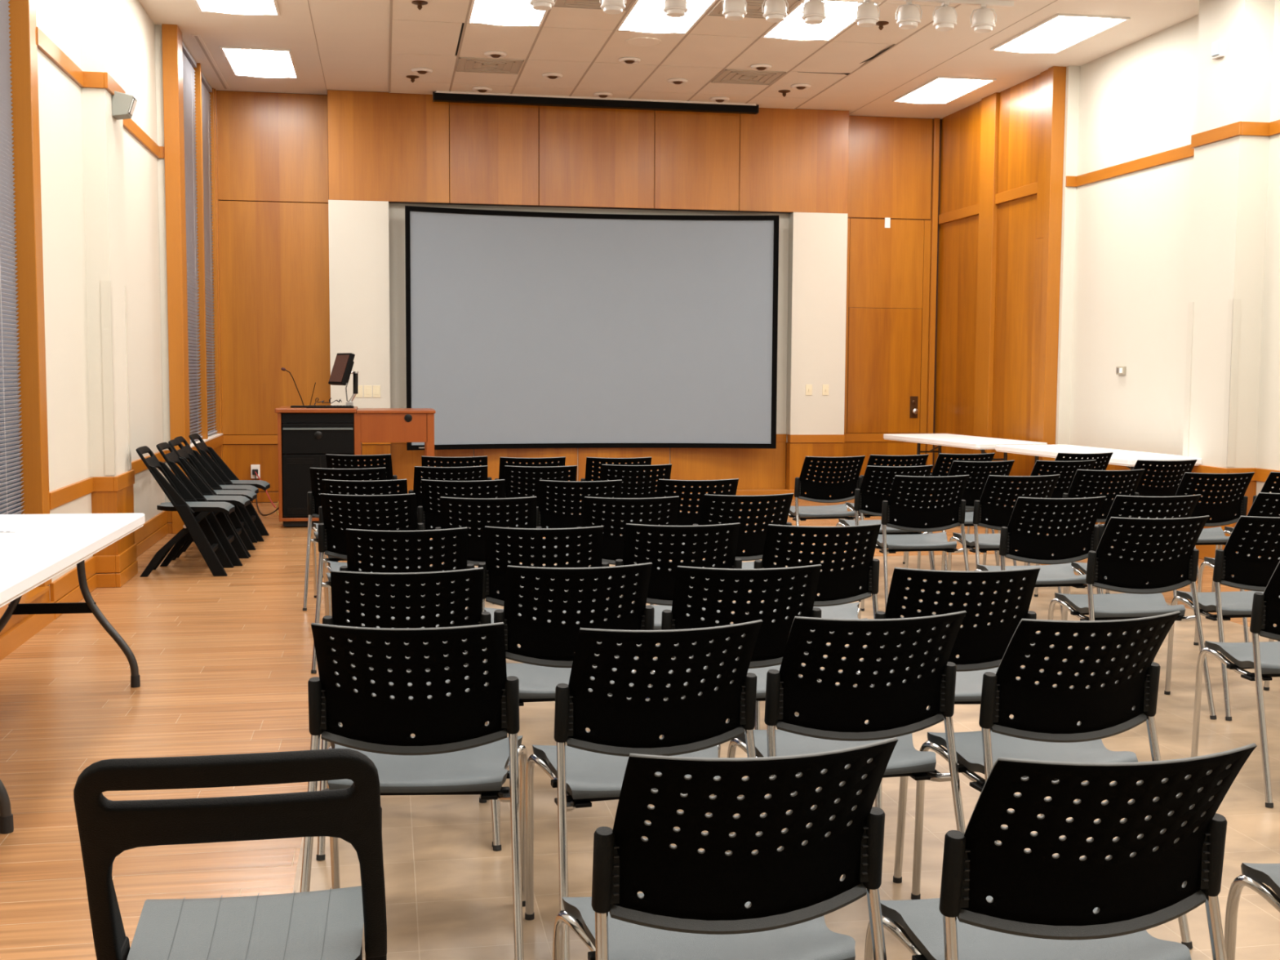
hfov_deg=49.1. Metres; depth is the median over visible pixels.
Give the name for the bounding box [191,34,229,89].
ceiling vent
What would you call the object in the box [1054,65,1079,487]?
wall
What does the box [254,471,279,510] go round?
power cord
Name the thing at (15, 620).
wall
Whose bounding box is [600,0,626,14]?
spotlight
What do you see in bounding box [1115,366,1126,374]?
thermostat
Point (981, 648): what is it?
chair
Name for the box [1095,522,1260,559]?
baseboard
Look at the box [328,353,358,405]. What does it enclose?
computer monitor
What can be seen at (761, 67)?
recessed light
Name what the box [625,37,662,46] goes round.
ceiling speaker
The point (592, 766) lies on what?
chair
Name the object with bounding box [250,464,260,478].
wall outlet
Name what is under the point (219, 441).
trim
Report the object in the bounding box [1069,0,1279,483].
wall
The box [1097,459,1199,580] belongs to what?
chair
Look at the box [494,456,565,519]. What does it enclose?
chair
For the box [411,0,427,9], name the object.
sprinkler
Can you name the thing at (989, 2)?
track
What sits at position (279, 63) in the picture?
recessed light
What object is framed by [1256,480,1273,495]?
wall
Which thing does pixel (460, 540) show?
chair
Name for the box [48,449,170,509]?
trim
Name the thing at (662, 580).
chair
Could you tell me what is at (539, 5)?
spotlight
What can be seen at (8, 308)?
window blind
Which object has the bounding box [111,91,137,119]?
loudspeaker
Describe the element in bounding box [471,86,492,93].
recessed light
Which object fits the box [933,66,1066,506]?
panelling
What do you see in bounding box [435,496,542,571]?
chair
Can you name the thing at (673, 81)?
recessed light
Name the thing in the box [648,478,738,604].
chair
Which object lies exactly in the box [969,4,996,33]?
spotlight
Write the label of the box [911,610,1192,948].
chair
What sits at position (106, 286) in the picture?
corner guards
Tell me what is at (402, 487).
chair
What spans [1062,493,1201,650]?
chair
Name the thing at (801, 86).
recessed light
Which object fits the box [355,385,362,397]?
light switch
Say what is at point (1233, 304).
corner guards
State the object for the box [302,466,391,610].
chair
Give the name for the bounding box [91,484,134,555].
trim
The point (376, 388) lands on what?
light switch
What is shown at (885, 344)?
door
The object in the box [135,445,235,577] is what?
folding chair
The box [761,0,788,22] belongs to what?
spotlight
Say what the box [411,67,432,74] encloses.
recessed light
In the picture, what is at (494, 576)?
chair
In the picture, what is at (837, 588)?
chair
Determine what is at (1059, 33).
recessed light
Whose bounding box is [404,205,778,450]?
projection screen
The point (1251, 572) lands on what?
chair
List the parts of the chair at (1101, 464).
backrest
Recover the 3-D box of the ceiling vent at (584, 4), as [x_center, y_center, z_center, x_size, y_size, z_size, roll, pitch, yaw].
[-0.323,-3.554,10.344,0.576,0.010,0.576,0,5,-10]
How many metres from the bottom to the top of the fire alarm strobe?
0.120 m
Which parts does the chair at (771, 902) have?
leg, leg, seat, backrest, leg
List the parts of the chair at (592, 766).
leg, leg, seat, backrest, leg, leg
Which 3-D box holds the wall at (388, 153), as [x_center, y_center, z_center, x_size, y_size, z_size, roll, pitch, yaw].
[-0.475,-1.842,14.636,5.404,4.120,0.292,0,5,-10]
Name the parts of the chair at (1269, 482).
leg, seat, backrest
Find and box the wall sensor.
[884,217,890,227]
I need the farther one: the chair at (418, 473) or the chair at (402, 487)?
the chair at (418, 473)
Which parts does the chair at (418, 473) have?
backrest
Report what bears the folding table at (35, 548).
on the floor
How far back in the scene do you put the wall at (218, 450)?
13.89 m
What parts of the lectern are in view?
rail, door, door pull, door, desk leg, desk leg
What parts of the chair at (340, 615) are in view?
leg, seat, backrest, leg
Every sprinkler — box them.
[406,75,418,82]
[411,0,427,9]
[777,89,790,97]
[875,21,888,30]
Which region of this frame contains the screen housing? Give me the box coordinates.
[432,90,759,115]
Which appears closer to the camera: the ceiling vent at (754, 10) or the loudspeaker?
the loudspeaker
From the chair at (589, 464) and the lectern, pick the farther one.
the lectern
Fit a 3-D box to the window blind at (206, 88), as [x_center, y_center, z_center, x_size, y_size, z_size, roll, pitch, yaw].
[-4.151,-2.127,13.402,0.044,3.385,1.069,0,5,-10]
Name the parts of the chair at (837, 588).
leg, seat, backrest, leg, leg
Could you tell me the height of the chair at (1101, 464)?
0.814 m
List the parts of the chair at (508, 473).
backrest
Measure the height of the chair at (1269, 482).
0.814 m
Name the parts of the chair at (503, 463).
backrest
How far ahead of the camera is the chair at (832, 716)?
3.32 m
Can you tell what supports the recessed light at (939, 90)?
in the ceiling
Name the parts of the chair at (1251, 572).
leg, leg, seat, backrest, leg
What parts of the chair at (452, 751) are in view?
leg, leg, backrest, seat, leg, leg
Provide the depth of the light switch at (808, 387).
14.98 m
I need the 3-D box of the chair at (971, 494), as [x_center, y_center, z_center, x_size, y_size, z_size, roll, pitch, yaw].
[2.135,0.267,9.105,0.517,0.814,0.497,-1,5,-13]
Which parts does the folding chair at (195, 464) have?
leg, leg, backrest, leg, leg, seat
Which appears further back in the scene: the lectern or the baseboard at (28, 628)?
the lectern
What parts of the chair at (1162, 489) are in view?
backrest, leg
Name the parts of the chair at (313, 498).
leg, leg, seat, backrest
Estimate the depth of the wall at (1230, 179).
10.07 m
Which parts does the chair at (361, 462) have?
backrest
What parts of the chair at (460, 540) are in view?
backrest, seat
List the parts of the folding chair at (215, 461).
backrest, leg, leg, seat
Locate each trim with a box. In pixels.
[36,26,164,158]
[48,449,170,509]
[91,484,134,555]
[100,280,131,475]
[191,435,223,453]
[1065,120,1279,186]
[1070,464,1256,536]
[1177,465,1279,482]
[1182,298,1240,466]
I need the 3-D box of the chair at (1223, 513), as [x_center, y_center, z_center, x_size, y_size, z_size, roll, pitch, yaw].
[3.263,0.345,8.177,0.517,0.814,0.497,0,5,-8]
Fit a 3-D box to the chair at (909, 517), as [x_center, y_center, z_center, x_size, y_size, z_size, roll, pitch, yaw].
[1.550,0.364,7.823,0.517,0.814,0.497,0,5,-10]
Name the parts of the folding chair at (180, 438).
backrest, leg, seat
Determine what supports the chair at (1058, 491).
on the floor
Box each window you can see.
[0,0,51,618]
[161,23,222,533]
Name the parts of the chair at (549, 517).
backrest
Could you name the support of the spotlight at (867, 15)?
attached to the track
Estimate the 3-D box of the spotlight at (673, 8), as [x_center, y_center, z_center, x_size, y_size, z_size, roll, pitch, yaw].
[0.253,-3.390,9.931,0.175,0.189,0.175,-3,6,-38]
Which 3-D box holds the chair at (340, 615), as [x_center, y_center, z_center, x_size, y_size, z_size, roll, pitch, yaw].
[-0.688,0.639,4.148,0.517,0.814,0.497,0,5,-10]
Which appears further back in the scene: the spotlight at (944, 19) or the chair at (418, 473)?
the spotlight at (944, 19)
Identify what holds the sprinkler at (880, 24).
attached to the ceiling
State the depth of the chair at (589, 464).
9.04 m
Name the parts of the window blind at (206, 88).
ladder cord, rail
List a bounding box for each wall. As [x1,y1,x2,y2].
[0,590,49,635]
[4,0,163,586]
[49,462,164,582]
[79,0,130,573]
[155,24,170,523]
[209,445,221,457]
[216,90,330,502]
[327,89,848,492]
[843,115,941,495]
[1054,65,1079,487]
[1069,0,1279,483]
[1188,0,1275,467]
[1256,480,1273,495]
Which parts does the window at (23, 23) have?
pane, sill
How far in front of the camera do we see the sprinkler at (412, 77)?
13.15 m
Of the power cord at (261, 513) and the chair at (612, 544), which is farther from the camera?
the power cord at (261, 513)
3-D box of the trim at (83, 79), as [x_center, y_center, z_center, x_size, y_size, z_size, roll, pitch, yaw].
[-3.474,-2.498,9.382,0.162,0.095,4.065,0,5,-10]
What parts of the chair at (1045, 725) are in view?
leg, leg, seat, backrest, leg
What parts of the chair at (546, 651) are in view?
leg, seat, backrest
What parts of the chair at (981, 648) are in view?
leg, seat, backrest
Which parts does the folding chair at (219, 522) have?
backrest, leg, leg, leg, leg, seat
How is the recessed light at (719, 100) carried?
in the ceiling
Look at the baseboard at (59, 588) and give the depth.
8.73 m
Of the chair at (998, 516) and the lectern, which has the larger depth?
the lectern
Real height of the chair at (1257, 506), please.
0.814 m
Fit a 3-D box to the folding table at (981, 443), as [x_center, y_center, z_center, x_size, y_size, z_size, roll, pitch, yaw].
[3.058,-0.030,13.400,0.720,0.740,1.880,-1,5,-16]
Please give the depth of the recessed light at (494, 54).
12.14 m
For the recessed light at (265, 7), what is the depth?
10.64 m
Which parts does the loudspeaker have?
plate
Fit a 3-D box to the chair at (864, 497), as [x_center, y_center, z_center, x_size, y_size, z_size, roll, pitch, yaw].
[1.510,0.303,8.600,0.517,0.814,0.497,-1,5,-13]
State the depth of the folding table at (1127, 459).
11.24 m
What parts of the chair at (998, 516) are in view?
leg, leg, seat, backrest, leg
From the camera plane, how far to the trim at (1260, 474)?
10.08 m
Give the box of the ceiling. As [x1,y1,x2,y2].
[138,0,1199,119]
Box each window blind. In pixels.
[0,0,24,514]
[182,40,202,441]
[200,71,217,435]
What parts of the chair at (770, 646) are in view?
seat, backrest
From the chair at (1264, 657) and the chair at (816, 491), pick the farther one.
the chair at (816, 491)
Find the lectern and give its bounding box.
[275,406,435,527]
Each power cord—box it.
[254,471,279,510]
[254,473,278,515]
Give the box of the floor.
[0,498,1279,959]
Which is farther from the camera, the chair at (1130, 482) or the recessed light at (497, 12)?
the recessed light at (497, 12)
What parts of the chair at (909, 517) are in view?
leg, leg, seat, backrest, leg, leg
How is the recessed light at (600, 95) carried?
in the ceiling
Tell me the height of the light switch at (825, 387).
0.115 m
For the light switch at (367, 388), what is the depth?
14.15 m
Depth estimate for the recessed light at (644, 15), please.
10.91 m
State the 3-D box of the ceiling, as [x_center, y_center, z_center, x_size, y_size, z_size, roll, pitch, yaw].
[1.100,-3.284,6.108,8.800,0.134,18.100,0,5,-10]
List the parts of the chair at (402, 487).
leg, backrest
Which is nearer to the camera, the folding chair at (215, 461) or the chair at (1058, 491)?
the chair at (1058, 491)
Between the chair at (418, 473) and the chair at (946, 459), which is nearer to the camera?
the chair at (418, 473)
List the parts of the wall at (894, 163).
rail, panel, panel, corner post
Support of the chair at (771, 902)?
on the floor
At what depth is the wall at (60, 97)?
8.39 m
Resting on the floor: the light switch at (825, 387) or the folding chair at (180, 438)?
the folding chair at (180, 438)
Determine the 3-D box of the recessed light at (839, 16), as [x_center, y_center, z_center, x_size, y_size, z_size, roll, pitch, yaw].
[1.396,-3.600,10.989,0.594,0.023,1.224,0,5,-10]
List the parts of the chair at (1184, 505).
leg, seat, backrest, leg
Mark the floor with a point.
(224, 663)
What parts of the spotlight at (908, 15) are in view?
stem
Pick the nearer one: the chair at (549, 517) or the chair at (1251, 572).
the chair at (1251, 572)
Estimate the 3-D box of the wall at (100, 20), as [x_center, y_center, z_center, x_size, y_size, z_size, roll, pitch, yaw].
[-3.384,-1.406,8.871,0.150,4.120,0.570,0,5,-10]
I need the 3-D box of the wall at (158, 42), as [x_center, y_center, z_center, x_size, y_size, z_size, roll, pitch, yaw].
[-3.891,-1.613,11.472,0.085,4.120,0.055,0,5,-10]
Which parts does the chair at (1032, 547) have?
leg, seat, backrest, leg, leg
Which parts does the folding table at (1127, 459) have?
leg frame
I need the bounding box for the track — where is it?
[888,0,1013,7]
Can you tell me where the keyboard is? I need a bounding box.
[306,404,354,408]
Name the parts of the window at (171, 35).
pane, sill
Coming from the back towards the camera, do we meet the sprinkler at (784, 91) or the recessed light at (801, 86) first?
the sprinkler at (784, 91)
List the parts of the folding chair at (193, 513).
backrest, leg, leg, seat, leg, leg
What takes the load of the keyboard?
on the lectern
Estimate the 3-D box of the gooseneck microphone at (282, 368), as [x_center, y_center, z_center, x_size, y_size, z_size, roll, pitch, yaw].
[-2.997,-0.806,12.206,0.248,0.348,0.120,0,5,-10]
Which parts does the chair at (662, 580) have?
seat, backrest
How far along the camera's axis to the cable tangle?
12.19 m
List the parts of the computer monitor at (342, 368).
arm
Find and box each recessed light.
[193,0,279,15]
[219,46,298,78]
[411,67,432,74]
[466,0,547,26]
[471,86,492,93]
[484,50,506,57]
[542,72,563,79]
[593,92,613,97]
[616,0,717,34]
[617,57,640,63]
[666,78,688,84]
[710,97,729,102]
[750,63,772,71]
[760,0,880,40]
[790,83,811,89]
[892,76,996,104]
[990,13,1130,53]
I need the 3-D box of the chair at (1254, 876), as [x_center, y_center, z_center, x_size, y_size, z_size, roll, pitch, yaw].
[1.393,0.781,2.483,0.517,0.814,0.497,0,5,-8]
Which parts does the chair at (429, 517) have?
backrest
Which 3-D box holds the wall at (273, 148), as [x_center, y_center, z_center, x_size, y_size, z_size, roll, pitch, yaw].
[-3.692,-1.825,14.191,1.110,4.120,0.058,0,5,-10]
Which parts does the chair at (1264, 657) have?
leg, seat, leg, backrest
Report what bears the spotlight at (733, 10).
attached to the track
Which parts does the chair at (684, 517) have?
backrest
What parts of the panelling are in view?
cross rail, panel, cross rail, panel, post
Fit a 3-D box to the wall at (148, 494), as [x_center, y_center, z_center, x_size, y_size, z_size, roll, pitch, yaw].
[-3.563,0.203,9.573,0.006,0.400,4.040,0,5,-10]
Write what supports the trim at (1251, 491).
attached to the wall at (1137, 100)
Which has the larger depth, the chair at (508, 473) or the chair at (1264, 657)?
the chair at (508, 473)
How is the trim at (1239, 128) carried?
attached to the wall at (1137, 100)
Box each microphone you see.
[280,367,306,407]
[309,382,315,405]
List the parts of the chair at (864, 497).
leg, leg, seat, backrest, leg, leg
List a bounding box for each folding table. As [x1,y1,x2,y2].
[0,513,145,834]
[883,433,1047,494]
[995,444,1201,510]
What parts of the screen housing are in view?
mount rail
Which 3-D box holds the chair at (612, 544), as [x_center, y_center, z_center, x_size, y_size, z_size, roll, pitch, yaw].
[-0.061,0.463,6.443,0.517,0.814,0.497,0,5,-7]
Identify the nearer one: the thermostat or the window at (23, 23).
the window at (23, 23)
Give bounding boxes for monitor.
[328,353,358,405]
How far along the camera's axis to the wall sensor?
15.26 m
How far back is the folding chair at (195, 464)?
10.44 m
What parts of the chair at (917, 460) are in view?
leg, seat, backrest, leg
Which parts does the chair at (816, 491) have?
leg, seat, backrest, leg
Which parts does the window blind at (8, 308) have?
ladder cord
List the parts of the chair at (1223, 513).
leg, seat, backrest, leg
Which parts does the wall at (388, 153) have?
pier rail, bay header panel, bay plinth panel, bay rail, pier rail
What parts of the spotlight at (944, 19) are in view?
stem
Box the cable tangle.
[314,397,342,404]
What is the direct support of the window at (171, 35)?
in the wall at (218, 450)
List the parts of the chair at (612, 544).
backrest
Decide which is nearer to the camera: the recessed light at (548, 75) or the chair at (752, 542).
the chair at (752, 542)
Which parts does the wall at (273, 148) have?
rail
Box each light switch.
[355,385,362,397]
[364,385,371,397]
[373,385,380,397]
[805,384,812,395]
[822,384,828,395]
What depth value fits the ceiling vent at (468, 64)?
12.65 m
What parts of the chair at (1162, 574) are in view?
leg, leg, seat, backrest, leg, leg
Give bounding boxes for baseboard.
[0,601,54,661]
[49,511,172,619]
[407,488,831,501]
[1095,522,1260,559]
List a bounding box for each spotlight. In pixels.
[529,0,555,10]
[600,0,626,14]
[662,0,688,17]
[722,0,746,20]
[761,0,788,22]
[801,0,826,24]
[853,0,879,27]
[895,0,922,29]
[932,1,957,31]
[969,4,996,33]
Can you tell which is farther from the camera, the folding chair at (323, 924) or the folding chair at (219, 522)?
the folding chair at (219, 522)
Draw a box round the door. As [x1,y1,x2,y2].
[846,307,922,432]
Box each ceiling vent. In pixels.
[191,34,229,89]
[455,57,524,74]
[552,0,635,10]
[706,0,799,18]
[711,69,786,84]
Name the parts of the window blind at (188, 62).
ladder cord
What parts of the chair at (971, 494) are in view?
leg, leg, seat, backrest, leg, leg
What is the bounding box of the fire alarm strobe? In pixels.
[1211,39,1225,59]
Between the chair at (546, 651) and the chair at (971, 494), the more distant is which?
the chair at (971, 494)
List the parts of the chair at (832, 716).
leg, leg, seat, backrest, leg, leg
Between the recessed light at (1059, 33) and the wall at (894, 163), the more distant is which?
the wall at (894, 163)
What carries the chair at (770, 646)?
on the floor
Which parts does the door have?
lock plate, knob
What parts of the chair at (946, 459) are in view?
backrest, leg, leg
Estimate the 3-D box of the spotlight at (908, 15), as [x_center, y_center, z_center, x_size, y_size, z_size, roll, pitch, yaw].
[1.965,-3.404,10.242,0.175,0.189,0.175,-1,5,-20]
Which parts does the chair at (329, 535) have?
leg, leg, backrest, seat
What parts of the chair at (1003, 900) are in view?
leg, leg, seat, backrest, leg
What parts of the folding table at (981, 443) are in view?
leg frame, leg frame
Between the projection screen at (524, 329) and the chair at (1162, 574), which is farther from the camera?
the projection screen at (524, 329)
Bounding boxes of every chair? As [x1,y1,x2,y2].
[73,748,386,959]
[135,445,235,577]
[155,442,249,566]
[168,439,257,557]
[174,435,258,542]
[188,433,270,542]
[300,622,528,959]
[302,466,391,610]
[311,493,424,673]
[315,567,501,860]
[317,479,408,615]
[322,453,397,577]
[339,527,474,725]
[408,465,493,604]
[417,479,508,558]
[421,455,491,493]
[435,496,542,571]
[478,525,608,623]
[486,562,654,846]
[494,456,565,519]
[497,465,580,592]
[524,619,762,959]
[531,480,623,564]
[552,737,897,959]
[577,496,679,587]
[580,457,651,514]
[588,463,671,566]
[614,522,742,630]
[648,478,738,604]
[653,564,821,793]
[692,493,793,580]
[725,610,966,883]
[745,523,880,729]
[779,455,865,568]
[834,465,937,601]
[841,453,931,569]
[853,567,1045,816]
[860,475,970,611]
[864,742,1257,959]
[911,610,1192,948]
[916,460,1017,570]
[928,453,996,564]
[947,474,1062,620]
[973,496,1107,671]
[995,459,1096,565]
[1034,468,1144,605]
[1046,515,1217,719]
[1050,452,1113,564]
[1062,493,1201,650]
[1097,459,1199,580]
[1164,515,1279,720]
[1169,471,1254,604]
[1191,560,1279,807]
[1193,492,1279,645]
[1219,471,1279,584]
[1223,862,1279,959]
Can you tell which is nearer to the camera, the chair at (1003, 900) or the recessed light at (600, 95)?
the chair at (1003, 900)
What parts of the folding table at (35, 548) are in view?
leg frame, leg frame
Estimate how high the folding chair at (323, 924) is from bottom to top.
0.844 m
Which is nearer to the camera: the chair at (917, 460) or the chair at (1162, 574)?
the chair at (1162, 574)
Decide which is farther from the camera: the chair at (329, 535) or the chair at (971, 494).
the chair at (971, 494)
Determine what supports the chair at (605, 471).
on the floor
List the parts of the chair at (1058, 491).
leg, backrest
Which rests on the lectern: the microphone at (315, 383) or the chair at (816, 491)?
the microphone at (315, 383)
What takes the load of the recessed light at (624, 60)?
in the ceiling
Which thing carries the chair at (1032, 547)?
on the floor
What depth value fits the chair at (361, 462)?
9.19 m
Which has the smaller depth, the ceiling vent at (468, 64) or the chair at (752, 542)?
the chair at (752, 542)
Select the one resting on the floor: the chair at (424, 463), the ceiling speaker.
the chair at (424, 463)
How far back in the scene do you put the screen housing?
14.12 m
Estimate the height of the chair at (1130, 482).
0.814 m
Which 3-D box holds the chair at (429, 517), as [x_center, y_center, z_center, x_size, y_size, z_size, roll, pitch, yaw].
[-0.917,0.387,7.348,0.517,0.814,0.497,0,4,-5]
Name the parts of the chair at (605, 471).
backrest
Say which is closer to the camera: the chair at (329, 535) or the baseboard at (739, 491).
the chair at (329, 535)
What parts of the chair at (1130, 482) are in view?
leg, backrest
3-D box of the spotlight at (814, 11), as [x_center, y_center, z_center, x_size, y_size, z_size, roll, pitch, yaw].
[1.257,-3.398,10.114,0.175,0.189,0.175,2,5,20]
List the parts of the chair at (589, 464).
backrest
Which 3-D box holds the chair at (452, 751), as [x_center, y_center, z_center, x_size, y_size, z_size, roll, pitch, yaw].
[-0.524,0.705,3.320,0.517,0.814,0.497,0,4,-3]
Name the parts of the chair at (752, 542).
seat, backrest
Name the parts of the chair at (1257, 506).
leg, seat, leg, backrest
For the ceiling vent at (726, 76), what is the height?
0.010 m
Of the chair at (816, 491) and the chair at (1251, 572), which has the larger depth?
the chair at (816, 491)
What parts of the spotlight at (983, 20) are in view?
stem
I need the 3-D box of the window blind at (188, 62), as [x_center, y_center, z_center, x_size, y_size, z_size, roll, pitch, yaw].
[-3.938,-2.035,12.238,0.044,3.385,1.144,0,5,-10]

